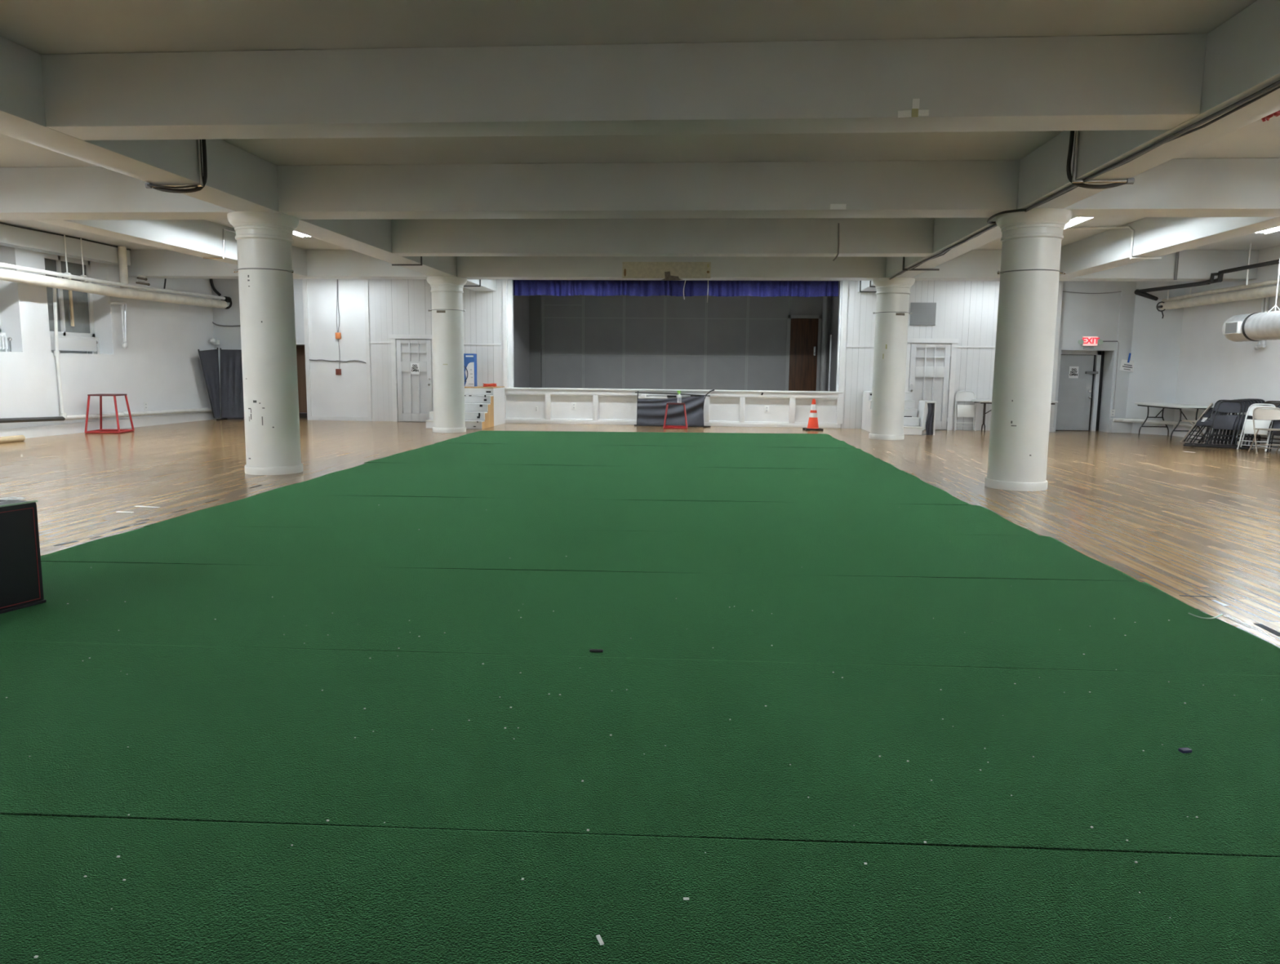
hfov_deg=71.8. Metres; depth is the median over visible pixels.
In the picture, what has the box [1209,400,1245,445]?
folding chair
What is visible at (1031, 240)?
column
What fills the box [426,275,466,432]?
column
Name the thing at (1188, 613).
thread
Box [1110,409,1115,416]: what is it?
wall outlet
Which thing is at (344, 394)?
wall panel
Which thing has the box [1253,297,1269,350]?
drain pipe
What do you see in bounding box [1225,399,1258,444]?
folding chair
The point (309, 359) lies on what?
cable
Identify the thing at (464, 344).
trim
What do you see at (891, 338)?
column
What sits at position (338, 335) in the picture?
junction box
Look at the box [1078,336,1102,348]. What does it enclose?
exit sign
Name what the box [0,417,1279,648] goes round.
floor
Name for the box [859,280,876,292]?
conduit
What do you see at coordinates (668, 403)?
stand
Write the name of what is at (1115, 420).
pipe
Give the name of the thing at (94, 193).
ceiling beam
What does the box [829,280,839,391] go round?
wall
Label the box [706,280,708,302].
wire
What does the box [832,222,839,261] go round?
hanging wire
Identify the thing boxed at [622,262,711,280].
paint patch
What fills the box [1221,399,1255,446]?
folding chair
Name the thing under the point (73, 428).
baseboard
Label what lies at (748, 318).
trim
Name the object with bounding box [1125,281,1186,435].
wall
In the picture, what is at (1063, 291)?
cable
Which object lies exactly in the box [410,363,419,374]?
paper sign
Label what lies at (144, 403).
wall outlet
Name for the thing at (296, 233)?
strip light
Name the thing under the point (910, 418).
steps
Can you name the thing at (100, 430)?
stand
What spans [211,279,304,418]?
wall
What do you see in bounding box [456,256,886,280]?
ceiling beam
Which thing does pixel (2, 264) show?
pipe
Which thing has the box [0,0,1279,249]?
ceiling
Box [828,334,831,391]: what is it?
pipe
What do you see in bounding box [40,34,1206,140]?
ceiling beam
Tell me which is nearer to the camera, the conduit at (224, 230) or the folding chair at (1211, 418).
the conduit at (224, 230)
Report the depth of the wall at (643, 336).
26.00 m
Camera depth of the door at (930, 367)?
20.89 m
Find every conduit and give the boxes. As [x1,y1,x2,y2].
[144,139,207,193]
[202,228,235,258]
[391,256,422,266]
[463,280,480,286]
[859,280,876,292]
[902,257,939,271]
[1063,226,1161,258]
[1066,130,1134,189]
[1102,340,1119,408]
[1173,251,1179,279]
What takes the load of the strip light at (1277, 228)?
attached to the ceiling at (42, 27)
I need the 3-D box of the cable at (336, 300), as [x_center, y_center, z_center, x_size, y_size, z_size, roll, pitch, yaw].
[-7.483,-4.351,21.822,0.067,1.276,0.016,1,7,4]
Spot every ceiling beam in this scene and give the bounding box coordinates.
[0,35,496,291]
[0,166,234,220]
[35,219,306,276]
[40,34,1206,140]
[127,249,430,279]
[276,160,1019,219]
[391,217,934,257]
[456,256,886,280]
[857,0,1279,292]
[911,249,1259,281]
[1058,217,1279,278]
[1063,158,1279,217]
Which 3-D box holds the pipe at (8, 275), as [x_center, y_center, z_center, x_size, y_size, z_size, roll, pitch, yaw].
[-10.823,-3.537,15.249,0.195,0.255,13.351,1,7,4]
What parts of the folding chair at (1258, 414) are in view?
leg, seat, backrest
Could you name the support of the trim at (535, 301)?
attached to the wall at (643, 336)
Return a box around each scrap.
[589,648,603,652]
[830,204,846,209]
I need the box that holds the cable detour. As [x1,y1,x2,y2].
[986,208,1026,223]
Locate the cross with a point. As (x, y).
(916, 113)
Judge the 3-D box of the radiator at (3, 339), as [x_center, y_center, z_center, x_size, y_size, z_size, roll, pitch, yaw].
[-11.438,-2.419,15.372,0.158,0.290,1.295,1,7,4]
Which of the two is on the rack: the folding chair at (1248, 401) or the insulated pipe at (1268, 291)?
the folding chair at (1248, 401)
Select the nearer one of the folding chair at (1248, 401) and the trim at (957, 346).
the folding chair at (1248, 401)
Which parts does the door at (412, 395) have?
recess panel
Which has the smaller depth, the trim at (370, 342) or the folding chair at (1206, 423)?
the folding chair at (1206, 423)
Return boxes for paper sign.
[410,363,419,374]
[1068,366,1079,377]
[1119,353,1133,372]
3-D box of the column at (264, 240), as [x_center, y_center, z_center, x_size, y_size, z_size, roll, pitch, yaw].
[-4.718,-1.719,11.239,0.824,3.206,0.824,1,7,4]
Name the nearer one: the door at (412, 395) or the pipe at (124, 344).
the pipe at (124, 344)
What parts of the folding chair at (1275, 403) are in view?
backrest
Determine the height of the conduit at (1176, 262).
0.564 m
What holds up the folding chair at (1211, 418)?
on the rack
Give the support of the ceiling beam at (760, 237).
attached to the ceiling at (42, 27)
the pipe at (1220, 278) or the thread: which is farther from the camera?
the pipe at (1220, 278)
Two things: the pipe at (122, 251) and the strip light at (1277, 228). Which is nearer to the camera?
the strip light at (1277, 228)
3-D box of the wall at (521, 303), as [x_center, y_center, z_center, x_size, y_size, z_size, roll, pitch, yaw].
[-3.510,-4.114,24.105,0.140,3.300,4.440,1,7,4]
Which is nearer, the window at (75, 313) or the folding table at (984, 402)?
the window at (75, 313)
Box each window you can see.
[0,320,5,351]
[44,253,99,354]
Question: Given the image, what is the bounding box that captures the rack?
[1183,443,1253,449]
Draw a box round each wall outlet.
[143,402,147,409]
[571,402,576,409]
[764,405,768,413]
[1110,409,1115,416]
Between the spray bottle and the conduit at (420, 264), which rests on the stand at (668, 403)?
the spray bottle
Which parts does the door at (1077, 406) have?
recess panel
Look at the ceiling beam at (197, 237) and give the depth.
14.03 m
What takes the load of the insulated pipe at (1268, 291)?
attached to the wall at (1156, 340)
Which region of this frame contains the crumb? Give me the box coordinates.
[595,934,604,945]
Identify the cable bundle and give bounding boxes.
[888,223,997,279]
[1024,80,1279,212]
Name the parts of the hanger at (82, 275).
rod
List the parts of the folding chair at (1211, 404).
seat, backrest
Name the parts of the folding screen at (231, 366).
frame post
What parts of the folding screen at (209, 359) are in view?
frame post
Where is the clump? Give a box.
[1177,747,1191,753]
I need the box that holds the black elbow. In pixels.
[1198,272,1218,284]
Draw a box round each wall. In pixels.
[0,245,217,429]
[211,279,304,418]
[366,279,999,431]
[513,295,529,387]
[541,294,831,391]
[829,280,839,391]
[1053,281,1136,432]
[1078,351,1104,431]
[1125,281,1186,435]
[1172,245,1279,451]
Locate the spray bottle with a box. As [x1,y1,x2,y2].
[677,391,681,403]
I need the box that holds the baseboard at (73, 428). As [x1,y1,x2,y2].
[0,411,213,438]
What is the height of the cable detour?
0.048 m
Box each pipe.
[0,262,225,299]
[0,268,226,308]
[0,416,65,422]
[52,288,64,413]
[60,408,212,420]
[107,301,128,348]
[117,246,128,288]
[819,296,829,391]
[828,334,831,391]
[1113,417,1279,438]
[1133,280,1209,301]
[1160,284,1279,310]
[1161,279,1279,302]
[1209,259,1279,284]
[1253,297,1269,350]
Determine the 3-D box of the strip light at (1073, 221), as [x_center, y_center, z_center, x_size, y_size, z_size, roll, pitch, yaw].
[6.567,-3.986,13.379,0.252,0.107,2.440,1,7,4]
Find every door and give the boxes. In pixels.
[296,345,307,417]
[388,334,433,422]
[785,315,822,391]
[903,338,959,430]
[1055,351,1101,431]
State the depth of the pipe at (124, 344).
18.62 m
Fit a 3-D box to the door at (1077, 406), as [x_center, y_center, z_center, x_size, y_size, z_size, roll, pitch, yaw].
[10.403,-2.179,21.150,1.090,1.905,0.165,1,7,4]
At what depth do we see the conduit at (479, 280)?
19.93 m
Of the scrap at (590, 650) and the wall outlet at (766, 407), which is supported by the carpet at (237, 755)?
the scrap at (590, 650)
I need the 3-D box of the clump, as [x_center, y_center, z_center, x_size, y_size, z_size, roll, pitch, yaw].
[1.978,0.973,3.205,0.040,0.012,0.024,-1,8,-13]
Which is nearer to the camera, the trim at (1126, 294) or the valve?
the valve
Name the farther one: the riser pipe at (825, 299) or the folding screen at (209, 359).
the riser pipe at (825, 299)
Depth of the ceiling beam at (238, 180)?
8.90 m
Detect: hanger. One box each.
[63,234,71,279]
[80,237,88,281]
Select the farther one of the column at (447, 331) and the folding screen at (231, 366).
the folding screen at (231, 366)
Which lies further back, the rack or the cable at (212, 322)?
the cable at (212, 322)
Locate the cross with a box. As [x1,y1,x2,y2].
[897,98,928,117]
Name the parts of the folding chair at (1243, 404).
seat, backrest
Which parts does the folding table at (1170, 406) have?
leg, leg, apron rail, leg, leg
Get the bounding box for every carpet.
[0,431,1279,963]
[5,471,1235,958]
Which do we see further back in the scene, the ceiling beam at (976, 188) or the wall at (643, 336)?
the wall at (643, 336)
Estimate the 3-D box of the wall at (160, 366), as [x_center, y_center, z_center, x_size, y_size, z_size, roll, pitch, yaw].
[-12.276,-1.545,7.129,0.750,3.750,30.560,1,7,4]
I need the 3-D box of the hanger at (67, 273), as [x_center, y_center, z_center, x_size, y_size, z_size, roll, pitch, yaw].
[-10.696,-4.194,16.468,0.130,0.825,0.060,1,7,4]
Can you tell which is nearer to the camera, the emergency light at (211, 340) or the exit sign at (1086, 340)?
the exit sign at (1086, 340)
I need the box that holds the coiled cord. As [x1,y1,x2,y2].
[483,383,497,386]
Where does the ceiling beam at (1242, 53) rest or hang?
attached to the ceiling at (42, 27)
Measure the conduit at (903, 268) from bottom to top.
0.574 m
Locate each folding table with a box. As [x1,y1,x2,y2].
[971,399,1057,431]
[1134,402,1213,439]
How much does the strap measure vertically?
0.740 m
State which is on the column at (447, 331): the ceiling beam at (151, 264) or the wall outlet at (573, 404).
the ceiling beam at (151, 264)
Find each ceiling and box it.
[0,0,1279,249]
[606,280,769,280]
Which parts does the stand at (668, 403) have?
leg, plate, leg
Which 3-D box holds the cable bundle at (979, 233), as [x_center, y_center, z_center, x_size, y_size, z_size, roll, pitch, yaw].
[4.669,-3.564,13.988,0.074,0.052,6.901,1,7,4]
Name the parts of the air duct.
grille frame, hanger rod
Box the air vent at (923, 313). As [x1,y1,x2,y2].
[909,302,936,325]
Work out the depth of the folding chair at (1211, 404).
17.88 m
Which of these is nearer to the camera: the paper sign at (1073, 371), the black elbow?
the black elbow
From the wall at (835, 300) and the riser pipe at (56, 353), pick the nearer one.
the riser pipe at (56, 353)
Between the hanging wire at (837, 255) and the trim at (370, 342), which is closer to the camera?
the hanging wire at (837, 255)
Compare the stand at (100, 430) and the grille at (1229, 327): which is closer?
the grille at (1229, 327)
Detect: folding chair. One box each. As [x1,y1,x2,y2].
[954,391,976,431]
[1179,402,1213,443]
[1183,408,1213,443]
[1189,410,1227,444]
[1201,400,1235,444]
[1205,400,1242,445]
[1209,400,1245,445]
[1213,400,1248,446]
[1217,399,1252,446]
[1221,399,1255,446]
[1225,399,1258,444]
[1229,399,1262,444]
[1232,398,1265,445]
[1236,403,1275,451]
[1248,407,1279,453]
[1253,400,1279,447]
[1266,403,1279,452]
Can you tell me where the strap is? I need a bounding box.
[1245,243,1251,284]
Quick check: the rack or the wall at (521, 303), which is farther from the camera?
the wall at (521, 303)
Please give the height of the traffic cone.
0.722 m
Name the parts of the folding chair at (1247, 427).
seat, backrest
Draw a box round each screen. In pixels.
[197,347,220,417]
[216,347,244,420]
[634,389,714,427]
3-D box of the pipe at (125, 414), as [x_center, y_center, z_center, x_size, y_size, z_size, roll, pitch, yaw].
[-10.838,-1.544,19.506,0.116,0.214,5.296,1,7,4]
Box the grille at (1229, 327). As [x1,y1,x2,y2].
[1224,322,1237,333]
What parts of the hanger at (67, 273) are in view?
rod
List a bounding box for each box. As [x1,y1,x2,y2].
[0,497,46,613]
[335,333,341,338]
[335,368,341,374]
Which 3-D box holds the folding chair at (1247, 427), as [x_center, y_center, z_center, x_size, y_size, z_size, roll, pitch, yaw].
[11.361,-1.006,16.249,0.367,0.862,0.494,-5,9,-35]
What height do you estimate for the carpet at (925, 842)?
0.003 m
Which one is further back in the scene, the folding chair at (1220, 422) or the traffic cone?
the traffic cone
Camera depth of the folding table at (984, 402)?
20.45 m
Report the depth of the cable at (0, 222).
16.33 m
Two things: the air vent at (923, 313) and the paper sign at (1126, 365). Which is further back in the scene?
the air vent at (923, 313)
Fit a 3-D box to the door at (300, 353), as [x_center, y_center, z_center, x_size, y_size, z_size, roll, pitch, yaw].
[-8.645,-2.622,23.136,0.710,1.880,0.060,1,7,4]
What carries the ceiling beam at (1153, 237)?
attached to the ceiling at (42, 27)
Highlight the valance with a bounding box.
[513,280,838,297]
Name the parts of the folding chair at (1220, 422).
seat, backrest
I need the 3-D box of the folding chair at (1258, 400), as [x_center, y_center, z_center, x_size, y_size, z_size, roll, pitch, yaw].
[11.531,-1.136,16.789,0.223,0.881,0.464,-4,9,-31]
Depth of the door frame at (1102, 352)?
21.20 m
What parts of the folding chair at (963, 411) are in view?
seat, backrest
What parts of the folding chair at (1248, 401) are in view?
seat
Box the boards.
[916,400,937,435]
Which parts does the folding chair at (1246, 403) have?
seat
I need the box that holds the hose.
[209,279,221,296]
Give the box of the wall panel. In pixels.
[302,279,367,417]
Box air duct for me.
[1222,260,1279,342]
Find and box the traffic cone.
[802,399,823,431]
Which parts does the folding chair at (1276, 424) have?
seat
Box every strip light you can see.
[293,231,310,237]
[1064,217,1093,229]
[1249,226,1279,234]
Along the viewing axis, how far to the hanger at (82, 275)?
16.90 m
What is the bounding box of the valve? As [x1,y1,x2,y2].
[1155,301,1165,318]
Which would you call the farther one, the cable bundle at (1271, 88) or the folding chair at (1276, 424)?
the folding chair at (1276, 424)
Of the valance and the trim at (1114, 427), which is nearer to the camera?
the trim at (1114, 427)
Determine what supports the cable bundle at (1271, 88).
attached to the ceiling beam at (1242, 53)
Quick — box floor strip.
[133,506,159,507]
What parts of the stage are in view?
apron frame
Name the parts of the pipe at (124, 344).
arm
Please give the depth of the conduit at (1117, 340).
20.53 m
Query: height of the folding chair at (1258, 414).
0.819 m
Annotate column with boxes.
[226,211,303,475]
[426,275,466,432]
[868,277,915,439]
[984,208,1072,491]
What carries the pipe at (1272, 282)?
on the insulated pipe at (1268, 291)
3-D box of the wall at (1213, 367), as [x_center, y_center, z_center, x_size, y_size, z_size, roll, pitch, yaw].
[10.986,-1.071,5.340,0.200,3.750,30.560,1,7,4]
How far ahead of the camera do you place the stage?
21.50 m
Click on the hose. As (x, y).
(214, 289)
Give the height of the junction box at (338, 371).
0.150 m
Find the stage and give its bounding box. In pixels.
[502,280,848,428]
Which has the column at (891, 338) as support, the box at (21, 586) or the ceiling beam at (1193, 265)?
the ceiling beam at (1193, 265)
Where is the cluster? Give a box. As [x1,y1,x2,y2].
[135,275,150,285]
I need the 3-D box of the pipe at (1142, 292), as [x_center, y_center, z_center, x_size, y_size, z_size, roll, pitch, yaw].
[11.187,-4.034,18.652,0.124,0.324,2.967,1,7,4]
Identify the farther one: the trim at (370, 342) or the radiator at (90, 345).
the trim at (370, 342)
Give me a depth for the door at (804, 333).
25.69 m
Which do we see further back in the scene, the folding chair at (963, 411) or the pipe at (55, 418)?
the folding chair at (963, 411)
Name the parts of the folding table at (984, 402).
apron rail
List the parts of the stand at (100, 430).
leg, leg, plate, leg, leg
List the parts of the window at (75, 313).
pane, sill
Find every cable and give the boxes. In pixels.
[0,222,130,250]
[212,321,239,326]
[309,359,366,364]
[336,300,337,332]
[337,279,339,332]
[1062,291,1121,293]
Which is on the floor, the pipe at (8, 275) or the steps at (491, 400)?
the steps at (491, 400)
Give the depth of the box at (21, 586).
4.90 m
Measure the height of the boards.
0.735 m
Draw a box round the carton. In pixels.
[463,353,477,386]
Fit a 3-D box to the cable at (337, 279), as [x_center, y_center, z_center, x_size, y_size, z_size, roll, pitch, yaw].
[-7.455,-4.349,21.820,0.058,1.276,0.016,1,7,4]
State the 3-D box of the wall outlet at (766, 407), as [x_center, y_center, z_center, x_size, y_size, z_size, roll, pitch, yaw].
[3.071,-1.762,21.403,0.108,0.174,0.011,1,7,4]
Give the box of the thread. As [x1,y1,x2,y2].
[1188,613,1222,618]
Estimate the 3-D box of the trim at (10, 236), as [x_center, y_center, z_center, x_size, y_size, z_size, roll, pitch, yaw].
[-11.865,-2.994,5.112,0.320,0.348,27.000,1,7,4]
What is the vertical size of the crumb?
0.004 m
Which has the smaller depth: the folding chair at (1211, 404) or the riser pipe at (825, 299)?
the folding chair at (1211, 404)
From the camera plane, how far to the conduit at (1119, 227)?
14.04 m
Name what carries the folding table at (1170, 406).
on the floor
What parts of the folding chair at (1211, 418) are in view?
seat, backrest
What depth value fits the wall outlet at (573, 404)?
21.76 m
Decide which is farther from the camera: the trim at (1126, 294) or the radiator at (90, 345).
the trim at (1126, 294)
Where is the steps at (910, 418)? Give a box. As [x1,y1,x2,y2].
[861,391,922,435]
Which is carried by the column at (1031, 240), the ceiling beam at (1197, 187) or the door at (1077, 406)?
the ceiling beam at (1197, 187)
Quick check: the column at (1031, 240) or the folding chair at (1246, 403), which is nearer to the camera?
the column at (1031, 240)
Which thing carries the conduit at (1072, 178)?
attached to the ceiling beam at (1242, 53)
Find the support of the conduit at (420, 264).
attached to the ceiling beam at (238, 180)
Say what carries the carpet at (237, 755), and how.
on the floor
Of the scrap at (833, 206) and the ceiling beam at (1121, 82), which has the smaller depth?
the ceiling beam at (1121, 82)
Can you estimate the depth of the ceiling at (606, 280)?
21.32 m
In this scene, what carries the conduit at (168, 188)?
attached to the ceiling beam at (238, 180)
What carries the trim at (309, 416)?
attached to the wall at (229, 337)
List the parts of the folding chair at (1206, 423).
leg, seat, backrest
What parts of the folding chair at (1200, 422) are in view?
leg, seat, backrest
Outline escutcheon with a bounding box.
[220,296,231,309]
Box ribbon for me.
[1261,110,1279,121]
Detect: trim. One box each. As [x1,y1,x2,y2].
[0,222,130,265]
[302,280,368,421]
[364,280,372,421]
[369,342,391,343]
[463,343,501,345]
[528,294,542,387]
[542,295,791,390]
[846,346,874,347]
[956,346,995,347]
[1048,280,1062,431]
[1109,418,1132,433]
[1111,288,1131,418]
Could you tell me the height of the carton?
0.780 m
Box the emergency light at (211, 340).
[208,337,219,344]
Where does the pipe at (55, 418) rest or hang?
attached to the pipe at (125, 414)
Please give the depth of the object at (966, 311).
21.06 m
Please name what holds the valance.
hanging from the stage
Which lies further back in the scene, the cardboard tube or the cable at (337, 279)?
the cable at (337, 279)
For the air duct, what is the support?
hanging from the ceiling at (42, 27)
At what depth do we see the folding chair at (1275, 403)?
16.22 m
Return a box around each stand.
[84,393,134,433]
[662,402,688,428]
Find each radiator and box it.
[0,335,12,351]
[49,337,97,354]
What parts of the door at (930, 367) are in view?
recess panel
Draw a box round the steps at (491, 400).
[425,386,505,429]
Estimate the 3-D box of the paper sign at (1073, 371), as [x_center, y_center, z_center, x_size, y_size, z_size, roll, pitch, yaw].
[10.358,-2.619,21.097,0.215,0.280,0.005,1,7,4]
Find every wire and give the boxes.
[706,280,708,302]
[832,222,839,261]
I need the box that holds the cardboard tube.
[0,435,25,443]
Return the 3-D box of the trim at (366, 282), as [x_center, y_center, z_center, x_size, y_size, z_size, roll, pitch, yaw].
[-6.746,-3.236,21.910,0.100,3.450,0.030,1,7,4]
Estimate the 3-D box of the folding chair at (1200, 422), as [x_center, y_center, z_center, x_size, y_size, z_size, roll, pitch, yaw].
[11.267,-1.133,17.660,0.504,0.699,0.434,0,7,-6]
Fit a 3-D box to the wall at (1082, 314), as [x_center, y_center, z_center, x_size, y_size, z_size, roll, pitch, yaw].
[10.501,-3.074,20.878,1.890,3.750,0.600,1,7,4]

